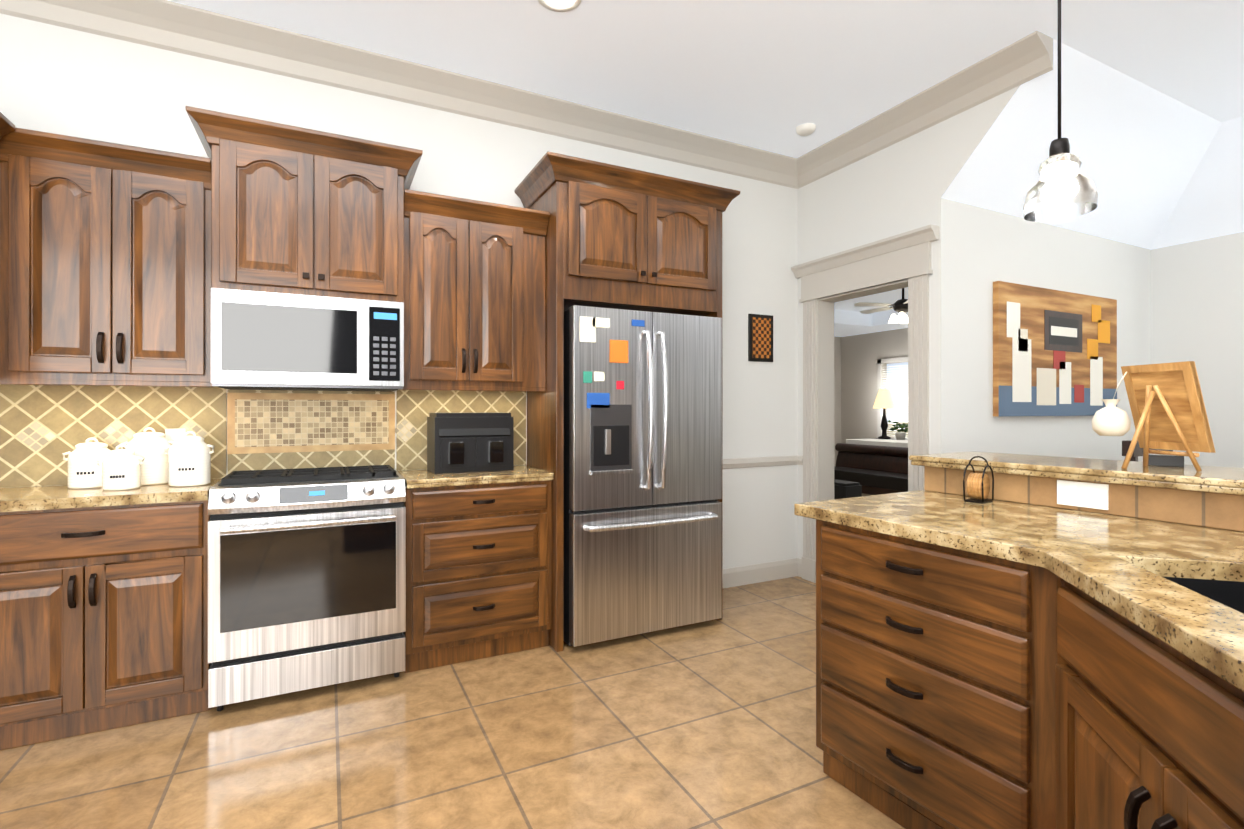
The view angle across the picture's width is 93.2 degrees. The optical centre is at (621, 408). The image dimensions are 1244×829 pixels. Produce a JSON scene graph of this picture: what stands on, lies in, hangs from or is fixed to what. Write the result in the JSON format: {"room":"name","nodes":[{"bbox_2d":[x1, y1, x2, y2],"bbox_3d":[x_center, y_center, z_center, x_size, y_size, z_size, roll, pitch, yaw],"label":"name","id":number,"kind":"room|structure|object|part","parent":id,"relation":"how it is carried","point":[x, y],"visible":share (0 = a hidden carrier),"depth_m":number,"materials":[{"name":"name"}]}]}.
{"room":"kitchen","nodes":[
{"label":"kitchen","id":0,"kind":"room"},
{"bbox_2d":[0,13,797,568],"bbox_3d":[-1.403,-0.275,3.139,6.290,3.070,0.120,0,0,-27],"label":"wall","id":1,"kind":"structure","parent":0,"point":[54,79],"depth_m":3.33,"materials":[{"name":"white paint"}]},
{"bbox_2d":[0,112,14,138],"bbox_3d":[-2.611,-0.578,2.004,0.812,0.935,0.822,0,0,-27],"label":"upper cabinet","id":2,"kind":"object","parent":1,"relation":"attached to","point":[7,125],"visible":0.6,"depth_m":2.13,"materials":[{"name":"brown wood"}]},
{"bbox_2d":[0,127,213,386],"bbox_3d":[-2.104,-0.565,2.482,0.667,0.950,0.422,0,0,-27],"label":"upper cabinet","id":3,"kind":"object","parent":1,"relation":"attached to","point":[105,263],"visible":0.96,"depth_m":2.33,"materials":[{"name":"brown wood"}]},
{"bbox_2d":[0,384,525,487],"bbox_3d":[-2.242,0.146,2.642,3.745,0.508,0.015,0,0,-27],"label":"tile backsplash","id":4,"kind":"structure","parent":1,"relation":"attached to","point":[43,428],"depth_m":2.84,"materials":[{"name":"tile"}]},
{"bbox_2d":[165,429,184,444],"bbox_3d":[-2.070,0.152,2.724,0.075,0.115,0.008,0,0,-27],"label":"outlet","id":5,"kind":"object","parent":4,"relation":"attached to","point":[172,434],"visible":0.41,"depth_m":2.72,"materials":[{"name":"white"}]},
{"bbox_2d":[186,106,422,302],"bbox_3d":[-1.449,-0.855,2.771,0.907,0.710,0.492,0,0,-27],"label":"upper cabinet","id":6,"kind":"object","parent":1,"relation":"attached to","point":[299,210],"visible":0.96,"depth_m":2.58,"materials":[{"name":"brown wood"}]},
{"bbox_2d":[211,288,403,391],"bbox_3d":[-1.452,-0.293,2.776,0.751,0.410,0.465,0,0,-27],"label":"microwave","id":7,"kind":"object","parent":6,"relation":"attached to","point":[270,341],"visible":1,"depth_m":2.58,"materials":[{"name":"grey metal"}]},
{"bbox_2d":[0,0,806,188],"bbox_3d":[-1.398,-1.734,2.997,6.170,0.152,0.140,0,0,-27],"label":"crown molding","id":8,"kind":"structure","parent":1,"relation":"attached to","point":[181,28],"depth_m":3.07,"materials":[{"name":"grey"}]},
{"bbox_2d":[403,189,549,391],"bbox_3d":[-0.799,-0.565,3.136,0.727,0.950,0.422,0,0,-27],"label":"upper cabinet","id":9,"kind":"object","parent":1,"relation":"attached to","point":[474,299],"visible":0.94,"depth_m":2.98,"materials":[{"name":"brown wood"}]},
{"bbox_2d":[748,314,772,361],"bbox_3d":[1.009,-0.509,4.268,0.215,0.340,0.021,0,0,-27],"label":"picture frame","id":10,"kind":"object","parent":1,"relation":"attached to","point":[760,338],"visible":0.96,"depth_m":4.25,"materials":[{"name":"black"}]},
{"bbox_2d":[722,558,801,588],"bbox_3d":[0.857,1.196,4.187,1.070,0.130,0.030,0,0,-27],"label":"baseboard","id":11,"kind":"structure","parent":1,"relation":"attached to","point":[752,574],"depth_m":4.23,"materials":[{"name":"grey wood"}]},
{"bbox_2d":[722,455,802,468],"bbox_3d":[0.860,0.391,4.180,1.070,0.070,0.046,0,0,-27],"label":"trim","id":12,"kind":"structure","parent":1,"relation":"attached to","point":[760,461],"depth_m":4.21,"materials":[{"name":"grey wood"}]},
{"bbox_2d":[0,576,904,828],"bbox_3d":[0.956,1.299,1.200,8.770,0.080,5.700,0,0,-27],"label":"floor","id":13,"kind":"structure","parent":0,"point":[710,724],"depth_m":2.16,"materials":[{"name":"beige tile"}]},
{"bbox_2d":[0,500,211,749],"bbox_3d":[-2.136,0.817,2.421,0.777,0.885,0.505,0,0,-27],"label":"base cabinet","id":14,"kind":"object","parent":13,"relation":"on","point":[103,618],"visible":1,"depth_m":2.25,"materials":[{"name":"brown wood"}]},
{"bbox_2d":[208,465,405,710],"bbox_3d":[-1.425,0.779,2.721,0.752,0.962,0.568,0,0,-27],"label":"range","id":15,"kind":"object","parent":13,"relation":"on","point":[306,578],"visible":1,"depth_m":2.52,"materials":[{"name":"grey metal"}]},
{"bbox_2d":[403,480,551,672],"bbox_3d":[-0.781,0.818,3.100,0.727,0.885,0.505,0,0,-27],"label":"base cabinet","id":16,"kind":"object","parent":13,"relation":"on","point":[479,571],"visible":0.96,"depth_m":2.90,"materials":[{"name":"brown wood"}]},
{"bbox_2d":[397,465,553,488],"bbox_3d":[-0.784,0.355,3.109,0.724,0.040,0.482,0,0,-27],"label":"countertop","id":17,"kind":"structure","parent":16,"relation":"on","point":[424,478],"depth_m":2.93,"materials":[{"name":"stone"}]},
{"bbox_2d":[427,413,513,473],"bbox_3d":[-0.815,0.179,3.171,0.410,0.310,0.300,0,0,-27],"label":"air fryer","id":18,"kind":"object","parent":17,"relation":"on","point":[468,442],"visible":1,"depth_m":3.07,"materials":[{"name":"black plastic"}]},
{"bbox_2d":[514,151,739,651],"bbox_3d":[0.034,-0.012,3.463,1.200,2.545,0.582,0,0,-27],"label":"cabinet","id":19,"kind":"object","parent":13,"relation":"on","point":[619,237],"visible":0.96,"depth_m":3.18,"materials":[{"name":"brown wood"}]},
{"bbox_2d":[564,305,721,646],"bbox_3d":[0.059,0.358,3.413,0.920,1.765,0.641,0,0,-27],"label":"fridge","id":20,"kind":"object","parent":13,"relation":"on","point":[642,470],"visible":1,"depth_m":3.15,"materials":[{"name":"grey metal"}]},
{"bbox_2d":[794,486,1243,828],"bbox_3d":[0.817,0.796,0.995,2.172,0.925,2.162,0,0,-27],"label":"base cabinet","id":21,"kind":"object","parent":13,"relation":"on","point":[1022,652],"depth_m":1.46,"materials":[{"name":"brown wood"}]},
{"bbox_2d":[963,456,993,503],"bbox_3d":[1.278,0.252,2.106,0.105,0.163,0.066,0,0,-39],"label":"lantern","id":22,"kind":"object","parent":21,"relation":"on","point":[978,487],"visible":0.98,"depth_m":2.09,"materials":[{"name":"black metal"}]},
{"bbox_2d":[924,466,1243,529],"bbox_3d":[1.781,0.745,1.522,0.217,1.028,2.053,0,0,-27],"label":"backsplash","id":23,"kind":"structure","parent":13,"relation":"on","point":[1204,508],"depth_m":1.79,"materials":[{"name":"beige tile"}]},
{"bbox_2d":[909,451,1243,494],"bbox_3d":[1.880,0.211,1.600,0.550,0.040,2.108,0,0,-27],"label":"peninsula bar","id":24,"kind":"object","parent":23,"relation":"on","point":[1224,480],"visible":0.96,"depth_m":1.90,"materials":[{"name":"stone"}]},
{"bbox_2d":[1148,453,1183,466],"bbox_3d":[1.812,0.170,1.969,0.100,0.040,0.070,0,0,41],"label":"trinket box","id":25,"kind":"object","parent":24,"relation":"on","point":[1164,460],"visible":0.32,"depth_m":1.94,"materials":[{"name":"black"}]},
{"bbox_2d":[1121,361,1215,471],"bbox_3d":[1.693,0.026,1.844,0.218,0.332,0.236,0,0,-27],"label":"easel","id":26,"kind":"object","parent":24,"relation":"on","point":[1167,405],"visible":1,"depth_m":1.84,"materials":[{"name":"brown wood"}]},
{"bbox_2d":[1092,371,1130,435],"bbox_3d":[1.612,-0.015,1.938,0.098,0.211,0.100,0,0,-27],"label":"vase","id":27,"kind":"object","parent":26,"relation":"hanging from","point":[1110,419],"visible":1,"depth_m":1.91,"materials":[{"name":"white ceramic"}]},
{"bbox_2d":[1057,480,1108,509],"bbox_3d":[1.490,0.279,1.904,0.014,0.080,0.140,0,0,-27],"label":"outlet","id":28,"kind":"object","parent":23,"relation":"attached to","point":[1085,494],"visible":1,"depth_m":1.90,"materials":[{"name":"white plastic"}]},
{"bbox_2d":[1122,440,1172,461],"bbox_3d":[3.358,0.728,3.469,0.500,1.065,0.465,0,0,-27],"label":"dining chair","id":29,"kind":"object","parent":13,"relation":"on","point":[1138,451],"visible":0.15,"depth_m":3.54,"materials":[{"name":"brown wood"}]},
{"bbox_3d":[-3.154,0.817,1.930,1.477,0.885,0.472,0,0,-27],"label":"base cabinet","id":30,"kind":"object","parent":13,"relation":"on","visible":0},
{"bbox_2d":[0,478,221,511],"bbox_3d":[-2.802,0.354,2.098,2.257,0.041,0.482,0,0,-27],"label":"countertop","id":31,"kind":"structure","parent":30,"relation":"on","point":[37,498],"depth_m":2.30,"materials":[{"name":"stone"}]},
{"bbox_2d":[62,438,110,488],"bbox_3d":[-2.259,0.229,2.502,0.183,0.209,0.152,0,0,-27],"label":"coffee canister","id":32,"kind":"object","parent":31,"relation":"on","point":[84,471],"visible":0.69,"depth_m":2.44,"materials":[{"name":"white ceramic"}]},
{"bbox_2d":[97,444,144,490],"bbox_3d":[-2.075,0.242,2.438,0.156,0.184,0.124,0,0,-27],"label":"tea canister","id":33,"kind":"object","parent":31,"relation":"on","point":[121,469],"visible":1,"depth_m":2.40,"materials":[{"name":"white ceramic"}]},
{"bbox_2d":[120,427,174,485],"bbox_3d":[-2.100,0.209,2.611,0.198,0.249,0.165,0,0,-27],"label":"canister","id":34,"kind":"object","parent":31,"relation":"on","point":[148,447],"visible":0.65,"depth_m":2.56,"materials":[{"name":"white ceramic"}]},
{"bbox_2d":[163,431,214,486],"bbox_3d":[-1.890,0.217,2.570,0.183,0.234,0.152,0,0,-27],"label":"sugar canister","id":35,"kind":"object","parent":31,"relation":"on","point":[189,460],"visible":1,"depth_m":2.52,"materials":[{"name":"white ceramic"}]},
{"bbox_2d":[168,0,1243,249],"bbox_3d":[0.902,-1.566,1.175,8.650,0.690,5.700,0,0,-27],"label":"ceiling","id":36,"kind":"structure","parent":0,"point":[1152,110],"depth_m":3.11,"materials":[{"name":"white paint"}]},
{"bbox_2d":[538,0,581,11],"bbox_3d":[-0.276,-1.806,2.576,0.200,0.008,0.200,0,0,-27],"label":"recessed light","id":37,"kind":"object","parent":36,"relation":"in","point":[560,5],"visible":1,"depth_m":2.63,"materials":[{"name":"white glass"}]},
{"bbox_2d":[795,123,815,135],"bbox_3d":[1.186,-1.791,3.789,0.130,0.035,0.130,0,0,-27],"label":"smoke detector","id":38,"kind":"object","parent":36,"relation":"attached to","point":[806,129],"visible":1,"depth_m":3.75,"materials":[{"name":"white plastic"}]},
{"bbox_2d":[1023,0,1097,221],"bbox_3d":[1.375,-1.213,1.848,0.190,1.194,0.190,0,0,-27],"label":"pendant light","id":39,"kind":"object","parent":36,"relation":"hanging from","point":[1063,188],"visible":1,"depth_m":1.82,"materials":[{"name":"white glass"}]},
{"bbox_2d":[834,328,907,465],"bbox_3d":[0.584,-0.163,6.249,0.050,2.850,5.980,0,0,-27],"label":"wall","id":40,"kind":"structure","parent":0,"point":[856,357],"depth_m":4.01,"materials":[{"name":"beige paint"}]},
{"bbox_2d":[876,357,907,438],"bbox_3d":[4.796,-0.160,10.054,0.030,1.430,1.050,0,0,-27],"label":"window","id":41,"kind":"structure","parent":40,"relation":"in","point":[879,381],"depth_m":10.45,"materials":[{"name":"grey"}]},
{"bbox_2d":[883,365,907,435],"bbox_3d":[4.824,-0.130,10.069,0.026,1.210,0.830,0,0,-27],"label":"window blinds","id":42,"kind":"object","parent":41,"relation":"attached to","point":[899,393],"visible":0.31,"depth_m":10.16,"materials":[{"name":"white"}]},
{"bbox_2d":[834,287,907,336],"bbox_3d":[3.079,-1.527,7.500,5.630,0.320,5.980,0,0,-27],"label":"ceiling","id":43,"kind":"structure","parent":0,"point":[850,319],"depth_m":9.57,"materials":[{"name":"white paint"}]},
{"bbox_2d":[854,288,907,323],"bbox_3d":[3.521,-1.374,7.461,1.256,0.585,1.207,0,0,-27],"label":"ceiling fan","id":44,"kind":"object","parent":43,"relation":"hanging from","point":[900,306],"visible":0.67,"depth_m":7.37,"materials":[{"name":"black metal"}]},
{"bbox_2d":[798,85,1019,558],"bbox_3d":[1.774,-0.274,3.686,0.120,3.070,1.750,0,0,-27],"label":"wall","id":45,"kind":"structure","parent":0,"point":[900,187],"depth_m":3.55,"materials":[{"name":"white paint"}]},
{"bbox_2d":[791,224,938,582],"bbox_3d":[1.628,0.102,3.942,0.240,2.318,1.140,0,0,-27],"label":"door frame","id":46,"kind":"structure","parent":45,"relation":"attached to","point":[898,261],"depth_m":4.04,"materials":[{"name":"grey wood"}]},
{"bbox_2d":[796,31,1052,183],"bbox_3d":[1.694,-1.734,3.557,0.140,0.152,1.590,0,0,-27],"label":"crown molding","id":47,"kind":"structure","parent":45,"relation":"attached to","point":[1030,57],"depth_m":3.35,"materials":[{"name":"grey"}]},
{"bbox_2d":[954,201,1150,461],"bbox_3d":[3.046,0.021,4.049,2.480,2.480,0.159,0,0,-27],"label":"wall","id":48,"kind":"structure","parent":0,"point":[991,247],"depth_m":3.82,"materials":[{"name":"white paint"}]},
{"bbox_3d":[2.921,-0.364,3.919,1.400,0.830,0.038,0,0,-27],"label":"painting","id":49,"kind":"part","parent":48,"relation":"part of"},
{"bbox_2d":[1151,232,1243,467],"bbox_3d":[5.109,0.020,2.566,0.120,2.480,4.420,0,0,-27],"label":"wall","id":50,"kind":"structure","parent":0,"point":[1197,302],"depth_m":4.21,"materials":[{"name":"white paint"}]},
{"bbox_3d":[3.096,1.303,7.440,5.650,0.081,6.099,0,0,-27],"label":"floor","id":51,"kind":"structure","parent":0,"visible":0},
{"bbox_2d":[834,479,861,498],"bbox_3d":[1.784,0.931,4.848,0.190,0.659,0.330,0,0,-27],"label":"tower","id":52,"kind":"object","parent":51,"relation":"on","point":[845,489],"visible":0.23,"depth_m":4.72,"materials":[{"name":"black"}]},
{"bbox_2d":[834,466,907,494],"bbox_3d":[3.182,1.028,7.125,0.400,0.470,1.980,0,0,-27],"label":"bench","id":53,"kind":"object","parent":51,"relation":"on","point":[872,482],"visible":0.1,"depth_m":7.05,"materials":[{"name":"black leather"}]},
{"bbox_2d":[835,439,907,473],"bbox_3d":[4.509,0.483,7.791,2.390,1.560,2.240,0,0,-27],"label":"bed","id":54,"kind":"object","parent":51,"relation":"on","point":[884,455],"visible":0.08,"depth_m":7.67,"materials":[{"name":"brown leather"}]},
{"bbox_3d":[4.566,0.890,9.642,0.550,0.750,1.040,0,0,-27],"label":"nightstand","id":55,"kind":"object","parent":51,"relation":"on","visible":0},
{"bbox_2d":[873,389,895,438],"bbox_3d":[4.409,0.095,9.877,0.351,0.837,0.351,0,0,-27],"label":"table lamp","id":56,"kind":"object","parent":55,"relation":"on","point":[884,399],"visible":1,"depth_m":9.80,"materials":[{"name":"beige fabric"}]},
{"bbox_2d":[887,420,907,439],"bbox_3d":[4.501,0.354,9.516,0.347,0.319,0.391,0,0,-27],"label":"plant pot","id":57,"kind":"object","parent":55,"relation":"on","point":[899,435],"visible":0.88,"depth_m":9.47,"materials":[{"name":"white ceramic"}]},
{"label":"outside","id":58,"kind":"structure","parent":0,"visible":0},
{"bbox_2d":[887,422,907,436],"bbox_3d":[26.891,1.381,19.062,53.250,0.020,70.000,0,0,-27],"label":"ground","id":59,"kind":"structure","parent":58,"point":[892,432],"depth_m":38.33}
]}

